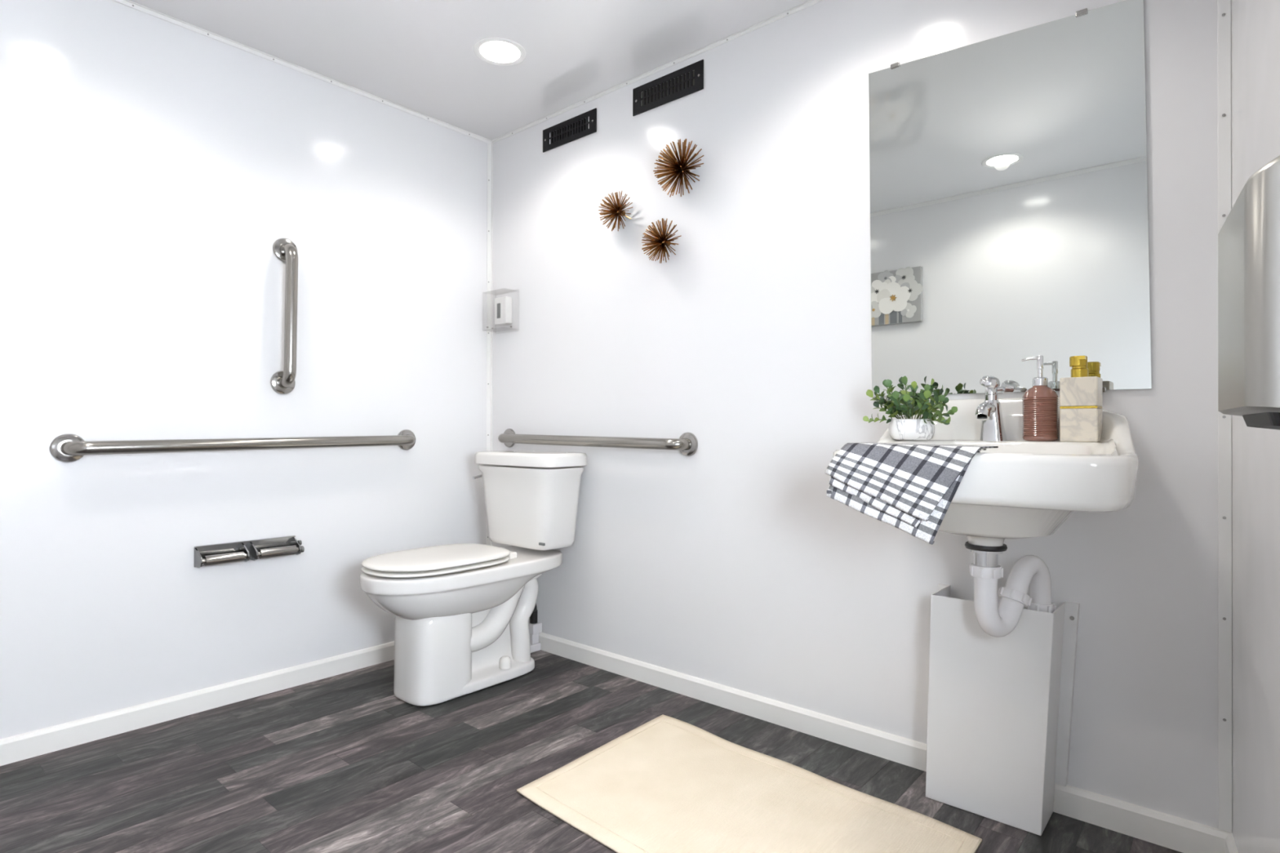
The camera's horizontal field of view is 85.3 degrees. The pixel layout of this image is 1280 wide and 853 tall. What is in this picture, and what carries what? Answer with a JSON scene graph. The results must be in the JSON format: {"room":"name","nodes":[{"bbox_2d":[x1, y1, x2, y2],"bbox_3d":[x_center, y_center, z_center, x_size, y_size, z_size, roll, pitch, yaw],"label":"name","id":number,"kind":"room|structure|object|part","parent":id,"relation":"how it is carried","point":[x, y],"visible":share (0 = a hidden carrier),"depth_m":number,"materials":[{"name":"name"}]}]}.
{"room":"public restroom","nodes":[
{"label":"public restroom","id":0,"kind":"room"},
{"bbox_2d":[0,0,487,739],"bbox_3d":[-1.378,-0.181,2.313,0.080,2.278,2.260,0,0,41],"label":"wall","id":1,"kind":"structure","parent":0,"point":[153,169],"depth_m":2.23,"materials":[{"name":"white paint"}]},
{"bbox_2d":[0,641,394,766],"bbox_3d":[-1.346,0.874,2.279,0.012,0.068,2.100,0,0,41],"label":"baseboard","id":2,"kind":"structure","parent":1,"relation":"attached to","point":[15,748],"depth_m":2.17,"materials":[{"name":"white plastic"}]},
{"bbox_2d":[49,429,415,462],"bbox_3d":[-1.247,0.057,2.344,0.077,0.095,1.135,0,0,41],"label":"grab bar","id":3,"kind":"object","parent":1,"relation":"attached to","point":[68,447],"visible":1,"depth_m":2.17,"materials":[{"name":"silver metal"}]},
{"bbox_2d":[194,535,304,568],"bbox_3d":[-1.286,0.414,2.305,0.068,0.066,0.318,0,0,41],"label":"toilet paper holder","id":4,"kind":"object","parent":1,"relation":"attached to","point":[209,555],"visible":1,"depth_m":2.30,"materials":[{"name":"silver metal"}]},
{"bbox_3d":[-1.389,0.414,2.188,0.066,0.061,0.005,0,0,41],"label":"arm","id":5,"kind":"part","parent":4,"relation":"part of","materials":[{"name":"silver metal"}]},
{"bbox_3d":[-1.300,0.415,2.291,0.066,0.061,0.005,0,0,41],"label":"arm","id":6,"kind":"part","parent":4,"relation":"part of","materials":[{"name":"silver metal"}]},
{"bbox_3d":[-1.283,0.415,2.310,0.066,0.061,0.005,0,0,41],"label":"arm","id":7,"kind":"part","parent":4,"relation":"part of","materials":[{"name":"silver metal"}]},
{"bbox_3d":[-1.192,0.416,2.415,0.066,0.061,0.005,0,0,41],"label":"arm","id":8,"kind":"part","parent":4,"relation":"part of","materials":[{"name":"silver metal"}]},
{"bbox_3d":[-1.175,0.416,2.411,0.036,0.042,0.012,0,0,41],"label":"knob","id":9,"kind":"part","parent":4,"relation":"part of","materials":[{"name":"silver metal"}]},
{"bbox_2d":[270,238,297,394],"bbox_3d":[-1.208,-0.383,2.390,0.077,0.543,0.088,0,0,41],"label":"grab bar","id":10,"kind":"object","parent":1,"relation":"attached to","point":[282,382],"visible":1,"depth_m":2.37,"materials":[{"name":"silver metal"}]},
{"bbox_2d":[112,0,492,143],"bbox_3d":[-1.342,-1.262,2.288,0.010,0.016,2.100,0,0,41],"label":"trim","id":11,"kind":"structure","parent":1,"relation":"attached to","point":[131,4],"depth_m":2.42,"materials":[{"name":"white plastic"}]},
{"bbox_2d":[485,142,493,546],"bbox_3d":[-0.664,-0.204,3.068,0.012,2.098,0.024,0,0,41],"label":"trim","id":12,"kind":"structure","parent":1,"relation":"attached to","point":[490,146],"depth_m":3.07,"materials":[{"name":"white plastic"}]},
{"bbox_2d":[129,0,810,140],"bbox_3d":[-0.242,-1.311,1.336,3.080,0.080,2.260,0,0,41],"label":"ceiling","id":13,"kind":"structure","parent":0,"point":[419,55],"depth_m":2.27,"materials":[{"name":"white paint"}]},
{"bbox_2d":[473,36,526,65],"bbox_3d":[-0.473,-1.266,2.352,0.176,0.004,0.176,0,0,41],"label":"recessed light","id":14,"kind":"object","parent":13,"relation":"in","point":[496,51],"visible":1,"depth_m":2.34,"materials":[{"name":"white plastic"}]},
{"bbox_2d":[0,649,1182,852],"bbox_3d":[-0.307,0.937,1.379,2.760,0.060,2.100,0,0,41],"label":"floor","id":15,"kind":"structure","parent":0,"point":[340,763],"depth_m":1.81,"materials":[{"name":"grey wood"}]},
{"bbox_2d":[360,450,586,706],"bbox_3d":[-0.617,0.503,2.503,0.477,0.814,0.798,0,0,41],"label":"toilet","id":16,"kind":"object","parent":15,"relation":"on","point":[462,612],"visible":1,"depth_m":2.42,"materials":[{"name":"white ceramic"}]},
{"bbox_3d":[-0.700,0.466,2.385,0.354,0.014,0.488,0,0,41],"label":"seat","id":17,"kind":"part","parent":16,"relation":"part of","materials":[{"name":"white plastic"}]},
{"bbox_3d":[-0.699,0.445,2.386,0.352,0.022,0.491,0,0,41],"label":"seat lid","id":18,"kind":"part","parent":16,"relation":"part of","materials":[{"name":"white plastic"}]},
{"bbox_3d":[-0.619,0.567,2.479,0.366,0.177,0.758,0,0,41],"label":"bowl","id":19,"kind":"part","parent":16,"relation":"part of","materials":[{"name":"white ceramic"}]},
{"bbox_3d":[-0.631,0.199,2.813,0.092,0.031,0.028,0,0,-44],"label":"flush lever","id":20,"kind":"part","parent":16,"relation":"part of","materials":[{"name":"silver metal"}]},
{"bbox_3d":[-0.430,0.124,2.710,0.461,0.054,0.236,0,0,41],"label":"tank lid","id":21,"kind":"part","parent":16,"relation":"part of","materials":[{"name":"white ceramic"}]},
{"bbox_3d":[-0.430,0.307,2.709,0.440,0.309,0.216,0,0,41],"label":"tank","id":22,"kind":"part","parent":16,"relation":"part of","materials":[{"name":"white ceramic"}]},
{"bbox_2d":[528,603,542,653],"bbox_3d":[-0.460,0.696,2.847,0.124,0.432,0.057,0,0,41],"label":"supplies","id":23,"kind":"object","parent":15,"relation":"on","point":[535,627],"visible":0.42,"depth_m":2.81,"materials":[{"name":"white plastic"}]},
{"bbox_2d":[516,715,982,852],"bbox_3d":[0.217,0.903,1.624,0.948,0.009,0.652,0,0,41],"label":"bath rug","id":24,"kind":"object","parent":15,"relation":"on","point":[666,784],"visible":1,"depth_m":1.65,"materials":[{"name":"beige fabric"}]},
{"bbox_2d":[925,583,1079,835],"bbox_3d":[0.852,0.660,1.670,0.327,0.498,0.144,0,0,41],"label":"cover","id":25,"kind":"object","parent":15,"relation":"on","point":[1000,709],"visible":1,"depth_m":1.61,"materials":[{"name":"white paint"}]},
{"bbox_3d":[0.751,0.660,1.752,0.016,0.498,0.129,0,0,41],"label":"panel","id":26,"kind":"part","parent":25,"relation":"part of","materials":[{"name":"white paint"}]},
{"bbox_3d":[0.942,0.660,1.587,0.028,0.498,0.129,0,0,41],"label":"panel","id":27,"kind":"part","parent":25,"relation":"part of","materials":[{"name":"white paint"}]},
{"bbox_2d":[492,0,1232,828],"bbox_3d":[0.348,-0.177,2.260,2.600,2.278,0.080,0,0,41],"label":"wall","id":28,"kind":"structure","parent":0,"point":[731,562],"depth_m":2.10,"materials":[{"name":"white paint"}]},
{"bbox_2d":[494,296,511,325],"bbox_3d":[-0.589,-0.497,2.996,0.080,0.116,0.036,0,0,41],"label":"thermostat","id":29,"kind":"object","parent":28,"relation":"attached to","point":[503,305],"visible":1,"depth_m":2.98,"materials":[{"name":"white plastic"}]},
{"bbox_2d":[542,107,596,152],"bbox_3d":[-0.282,-1.170,2.752,0.305,0.090,0.009,0,0,41],"label":"air vent","id":30,"kind":"object","parent":28,"relation":"in","point":[575,129],"visible":1,"depth_m":2.74,"materials":[{"name":"black metal"}]},
{"bbox_2d":[497,428,697,456],"bbox_3d":[-0.223,0.055,2.649,1.039,0.094,0.077,0,0,41],"label":"grab bar","id":31,"kind":"object","parent":28,"relation":"attached to","point":[687,443],"visible":1,"depth_m":2.51,"materials":[{"name":"silver metal"}]},
{"bbox_2d":[598,191,632,231],"bbox_3d":[-0.092,-0.786,2.524,0.145,0.146,0.103,0,0,41],"label":"sunburst ornament","id":32,"kind":"object","parent":28,"relation":"attached to","point":[614,210],"visible":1,"depth_m":2.52,"materials":[{"name":"orange metal"}]},
{"bbox_2d":[491,0,822,143],"bbox_3d":[0.284,-1.261,2.264,2.500,0.012,0.008,0,0,41],"label":"trim","id":33,"kind":"structure","parent":28,"relation":"attached to","point":[811,2],"depth_m":2.42,"materials":[{"name":"white plastic"}]},
{"bbox_2d":[641,217,681,262],"bbox_3d":[0.066,-0.639,2.385,0.155,0.155,0.105,0,0,41],"label":"sunburst ornament","id":34,"kind":"object","parent":28,"relation":"attached to","point":[659,242],"visible":1,"depth_m":2.38,"materials":[{"name":"orange metal"}]},
{"bbox_2d":[632,59,703,115],"bbox_3d":[0.094,-1.178,2.427,0.313,0.098,0.009,0,0,41],"label":"air vent","id":35,"kind":"object","parent":28,"relation":"in","point":[677,86],"visible":1,"depth_m":2.42,"materials":[{"name":"black metal"}]},
{"bbox_2d":[653,138,703,196],"bbox_3d":[0.120,-0.870,2.327,0.186,0.188,0.124,0,0,41],"label":"sunburst ornament","id":36,"kind":"object","parent":28,"relation":"attached to","point":[679,168],"visible":1,"depth_m":2.32,"materials":[{"name":"orange metal"}]},
{"bbox_2d":[538,632,1231,852],"bbox_3d":[0.278,0.877,2.254,2.500,0.068,0.012,0,0,41],"label":"baseboard","id":37,"kind":"structure","parent":28,"relation":"attached to","point":[1157,828],"depth_m":1.95,"materials":[{"name":"white plastic"}]},
{"bbox_2d":[832,396,1138,546],"bbox_3d":[0.766,0.093,1.528,0.554,0.329,0.478,0,0,41],"label":"sink","id":38,"kind":"object","parent":28,"relation":"attached to","point":[1020,488],"visible":0.69,"depth_m":1.34,"materials":[{"name":"white ceramic"}]},
{"bbox_2d":[862,376,957,439],"bbox_3d":[0.671,-0.047,1.708,0.225,0.159,0.188,0,0,41],"label":"potted plant","id":39,"kind":"object","parent":38,"relation":"on","point":[923,428],"visible":1,"depth_m":1.67,"materials":[{"name":"green plant"}]},
{"bbox_3d":[0.667,0.007,1.712,0.100,0.051,0.100,0,0,12],"label":"pot","id":40,"kind":"part","parent":39,"relation":"part of","materials":[{"name":"white ceramic"}]},
{"bbox_2d":[824,442,998,544],"bbox_3d":[0.550,0.134,1.437,0.318,0.198,0.124,0,0,41],"label":"plaid towel","id":41,"kind":"object","parent":38,"relation":"on","point":[909,488],"visible":1,"depth_m":1.39,"materials":[{"name":"grey fabric"}]},
{"bbox_2d":[974,375,1013,440],"bbox_3d":[0.833,-0.042,1.637,0.068,0.158,0.118,0,0,41],"label":"faucet","id":42,"kind":"object","parent":38,"relation":"on","point":[989,412],"visible":0.98,"depth_m":1.64,"materials":[{"name":"silver metal"}]},
{"bbox_3d":[0.812,-0.036,1.630,0.082,0.045,0.033,0,0,-45],"label":"spout","id":43,"kind":"part","parent":42,"relation":"part of","materials":[{"name":"silver metal"}]},
{"bbox_3d":[0.866,-0.090,1.654,0.038,0.024,0.024,0,0,1],"label":"lever","id":44,"kind":"part","parent":42,"relation":"part of","materials":[{"name":"silver metal"}]},
{"bbox_2d":[964,541,1057,637],"bbox_3d":[0.832,0.361,1.563,0.258,0.208,0.084,0,0,-29],"label":"trap","id":45,"kind":"object","parent":38,"relation":"attached to","point":[1031,571],"visible":0.96,"depth_m":1.53,"materials":[{"name":"white plastic"}]},
{"bbox_3d":[0.884,0.362,1.584,0.130,0.137,0.045,0,0,-26],"label":"trap arm","id":46,"kind":"part","parent":45,"relation":"part of","materials":[{"name":"white plastic"}]},
{"bbox_2d":[1022,355,1058,441],"bbox_3d":[0.918,-0.064,1.595,0.074,0.196,0.074,0,0,41],"label":"soap bottle","id":47,"kind":"object","parent":38,"relation":"on","point":[1040,403],"visible":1,"depth_m":1.57,"materials":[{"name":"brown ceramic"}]},
{"bbox_2d":[1059,355,1102,441],"bbox_3d":[0.976,-0.061,1.538,0.071,0.189,0.070,0,0,41],"label":"soap dispenser","id":48,"kind":"object","parent":38,"relation":"on","point":[1080,393],"visible":0.97,"depth_m":1.51,"materials":[{"name":"beige stone"}]},
{"bbox_2d":[868,0,1151,397],"bbox_3d":[0.883,-0.535,1.739,0.640,0.916,0.010,0,0,41],"label":"wall mirror","id":49,"kind":"object","parent":28,"relation":"attached to","point":[1009,213],"visible":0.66,"depth_m":1.70,"materials":[{"name":"grey mirror"}]},
{"bbox_2d":[1217,0,1232,833],"bbox_3d":[1.219,-0.203,1.450,0.022,2.090,0.006,0,0,41],"label":"trim","id":50,"kind":"structure","parent":28,"relation":"attached to","point":[1224,6],"depth_m":1.45,"materials":[{"name":"white plastic"}]},
{"bbox_2d":[1231,0,1279,852],"bbox_3d":[0.662,-0.184,0.548,0.070,2.278,2.122,0,0,34],"label":"wall","id":51,"kind":"structure","parent":0,"point":[1255,24],"depth_m":1.21,"materials":[{"name":"white paint"}]},
{"bbox_2d":[1225,832,1238,852],"bbox_3d":[0.924,0.874,1.005,0.012,0.068,1.064,0,0,34],"label":"baseboard","id":52,"kind":"structure","parent":51,"relation":"attached to","point":[1230,845],"depth_m":1.41,"materials":[{"name":"white plastic"}]},
{"bbox_2d":[1217,155,1279,430],"bbox_3d":[0.646,-0.136,0.680,0.106,0.292,0.244,0,0,34],"label":"dispenser","id":53,"kind":"object","parent":51,"relation":"attached to","point":[1249,237],"visible":1,"depth_m":0.62,"materials":[{"name":"grey metal"}]},
{"bbox_2d":[1242,412,1279,430],"bbox_3d":[0.653,-0.002,0.675,0.088,0.024,0.208,0,0,34],"label":"outlet","id":54,"kind":"object","parent":53,"relation":"attached to","point":[1271,420],"depth_m":0.68,"materials":[{"name":"black metal"}]}
]}

